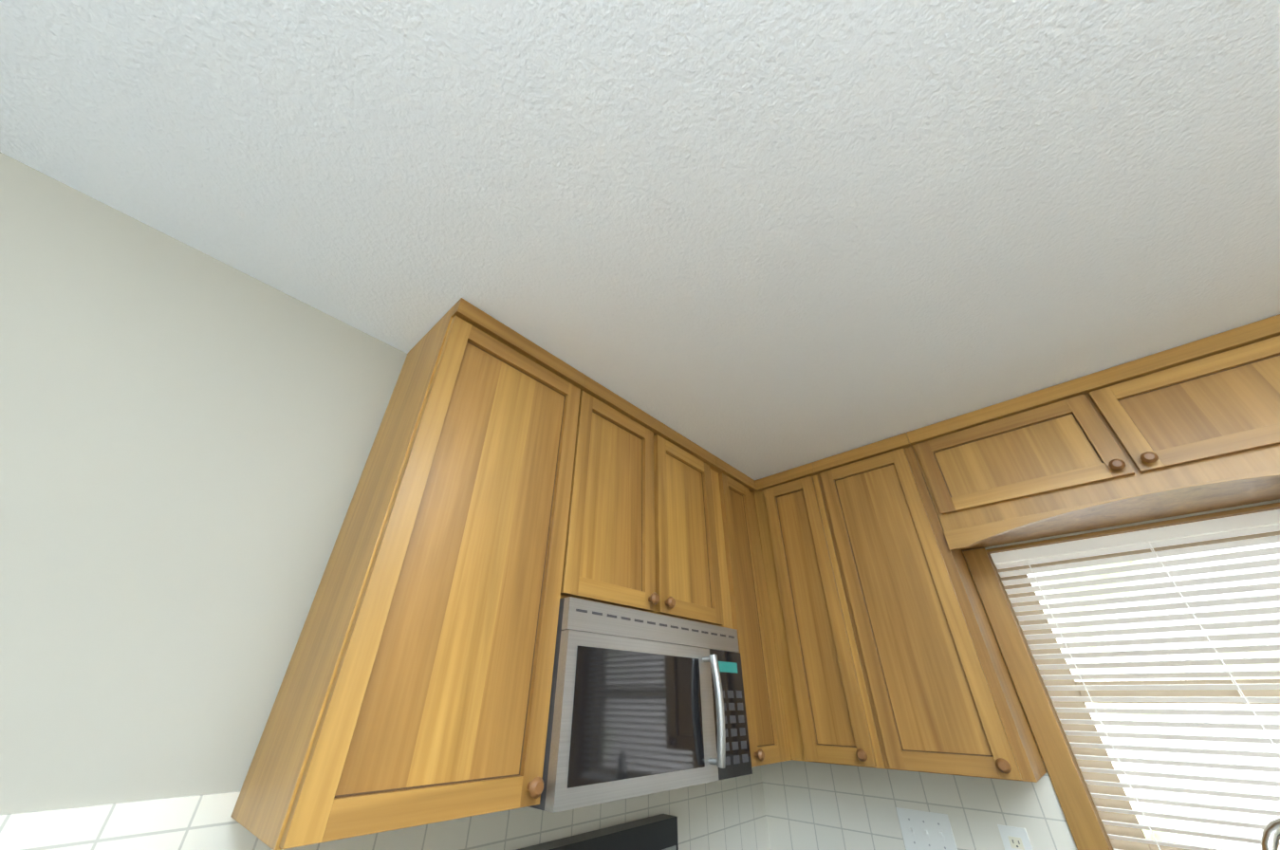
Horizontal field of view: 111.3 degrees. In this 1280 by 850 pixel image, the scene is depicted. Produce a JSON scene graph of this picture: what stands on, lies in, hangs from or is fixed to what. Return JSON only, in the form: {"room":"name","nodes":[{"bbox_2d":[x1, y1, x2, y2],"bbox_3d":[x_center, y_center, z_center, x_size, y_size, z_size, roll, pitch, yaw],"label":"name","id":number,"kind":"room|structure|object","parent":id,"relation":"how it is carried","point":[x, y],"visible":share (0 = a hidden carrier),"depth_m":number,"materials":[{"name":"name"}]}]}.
{"room":"kitchen","nodes":[
{"label":"kitchen","id":0,"kind":"room"},
{"bbox_2d":[0,152,407,815],"bbox_3d":[-1.074,0.678,0.510,0.150,2.455,4.600,-26,-41,35],"label":"wall","id":1,"kind":"structure","parent":0,"point":[188,434],"depth_m":0.86,"materials":[{"name":"beige paint"}]},
{"bbox_2d":[0,765,770,849],"bbox_3d":[-0.682,0.866,0.762,0.008,0.368,3.592,-26,-41,35],"label":"wall tiles","id":2,"kind":"structure","parent":1,"relation":"attached to","point":[728,814],"depth_m":0.99,"materials":[{"name":"white tile"}]},
{"bbox_2d":[230,297,584,849],"bbox_3d":[-0.452,0.265,1.114,0.351,1.097,0.443,-26,-41,35],"label":"upper cabinet","id":3,"kind":"object","parent":1,"relation":"attached to","point":[415,690],"visible":1,"depth_m":0.90,"materials":[{"name":"brown wood"}]},
{"bbox_2d":[559,374,723,627],"bbox_3d":[-0.043,0.336,1.595,0.351,0.700,0.762,-26,-41,35],"label":"upper cabinet","id":4,"kind":"object","parent":1,"relation":"attached to","point":[640,533],"visible":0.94,"depth_m":1.45,"materials":[{"name":"brown wood"}]},
{"bbox_2d":[528,596,752,813],"bbox_3d":[-0.023,0.792,1.282,0.415,0.400,0.760,-26,-41,35],"label":"microwave","id":5,"kind":"object","parent":4,"relation":"attached to","point":[641,703],"visible":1,"depth_m":1.10,"materials":[{"name":"grey metal"}]},
{"bbox_2d":[710,456,791,767],"bbox_3d":[0.439,0.789,1.937,0.351,1.097,0.672,-26,-41,35],"label":"upper cabinet","id":6,"kind":"object","parent":1,"relation":"attached to","point":[747,615],"visible":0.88,"depth_m":1.73,"materials":[{"name":"brown wood"}]},
{"bbox_2d":[0,0,1279,480],"bbox_3d":[0.161,-0.991,0.238,3.470,0.100,4.900,-26,-41,35],"label":"ceiling","id":7,"kind":"structure","parent":0,"point":[755,239],"depth_m":0.90,"materials":[{"name":"white paint"}]},
{"bbox_2d":[962,499,1279,757],"bbox_3d":[1.753,1.033,1.038,3.470,2.455,0.150,-26,-41,35],"label":"wall","id":8,"kind":"structure","parent":0,"point":[1153,521],"depth_m":1.47,"materials":[{"name":"beige paint"}]},
{"bbox_2d":[753,462,885,768],"bbox_3d":[0.759,0.752,1.873,0.321,1.097,0.351,-26,-41,35],"label":"upper cabinet","id":9,"kind":"object","parent":8,"relation":"attached to","point":[829,718],"visible":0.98,"depth_m":1.72,"materials":[{"name":"brown wood"}]},
{"bbox_2d":[760,758,1077,849],"bbox_3d":[1.699,1.020,0.977,3.154,0.368,0.008,-26,-41,35],"label":"wall tile","id":10,"kind":"structure","parent":8,"relation":"attached to","point":[810,806],"depth_m":1.59,"materials":[{"name":"white tile"}]},
{"bbox_2d":[895,807,957,849],"bbox_3d":[0.979,1.397,1.496,0.162,0.116,0.016,-26,-41,35],"label":"light switch","id":11,"kind":"object","parent":10,"relation":"attached to","point":[923,830],"visible":1,"depth_m":1.50,"materials":[{"name":"white plastic"}]},
{"bbox_2d":[997,824,1032,849],"bbox_3d":[1.170,1.316,1.349,0.072,0.116,0.008,-26,-41,35],"label":"electrical outlet","id":12,"kind":"object","parent":10,"relation":"attached to","point":[1013,838],"visible":1,"depth_m":1.36,"materials":[{"name":"white plastic"}]},
{"bbox_2d":[812,432,1046,782],"bbox_3d":[1.022,0.626,1.669,0.389,1.097,0.351,-26,-41,35],"label":"upper cabinet","id":13,"kind":"object","parent":8,"relation":"attached to","point":[942,695],"visible":0.98,"depth_m":1.50,"materials":[{"name":"brown wood"}]},
{"bbox_2d":[906,314,1279,551],"bbox_3d":[1.555,0.105,1.425,1.045,0.467,0.351,-26,-41,35],"label":"upper cabinet","id":14,"kind":"object","parent":8,"relation":"attached to","point":[1192,427],"visible":1,"depth_m":1.35,"materials":[{"name":"brown wood"}]},
{"bbox_2d":[963,502,1279,849],"bbox_3d":[1.720,0.756,1.233,1.045,0.962,0.169,-26,-41,35],"label":"window","id":15,"kind":"structure","parent":8,"relation":"in","point":[1084,815],"depth_m":1.35,"materials":[{"name":"brown wood"}]},
{"bbox_2d":[990,509,1279,849],"bbox_3d":[1.690,0.733,1.242,0.847,0.879,0.042,-26,-41,35],"label":"window blinds","id":16,"kind":"object","parent":15,"relation":"attached to","point":[1249,524],"visible":0.96,"depth_m":1.34,"materials":[{"name":"white plastic"}]},
{"bbox_3d":[0.143,1.172,-1.122,3.470,0.100,4.900,-26,-41,35],"label":"floor","id":17,"kind":"structure","parent":0,"visible":0},
{"bbox_2d":[516,814,678,849],"bbox_3d":[0.091,1.529,0.684,0.744,1.217,0.762,-26,-41,35],"label":"range","id":18,"kind":"object","parent":17,"relation":"on","point":[658,832],"visible":1,"depth_m":1.28,"materials":[{"name":"grey metal"}]},
{"bbox_3d":[-1.150,0.990,-0.484,0.636,0.869,1.107,-26,-41,35],"label":"base cabinet","id":19,"kind":"object","parent":17,"relation":"on","visible":0},
{"bbox_3d":[0.553,0.638,-0.264,3.164,0.317,3.397,-26,-41,35],"label":"countertop","id":20,"kind":"structure","parent":19,"relation":"on","visible":0},
{"bbox_2d":[1261,817,1279,849],"bbox_3d":[1.546,1.081,0.902,0.241,0.405,0.161,-26,-41,35],"label":"faucet","id":21,"kind":"object","parent":20,"relation":"on","point":[1270,837],"visible":1,"depth_m":1.00,"materials":[{"name":"silver metal"}]}
]}

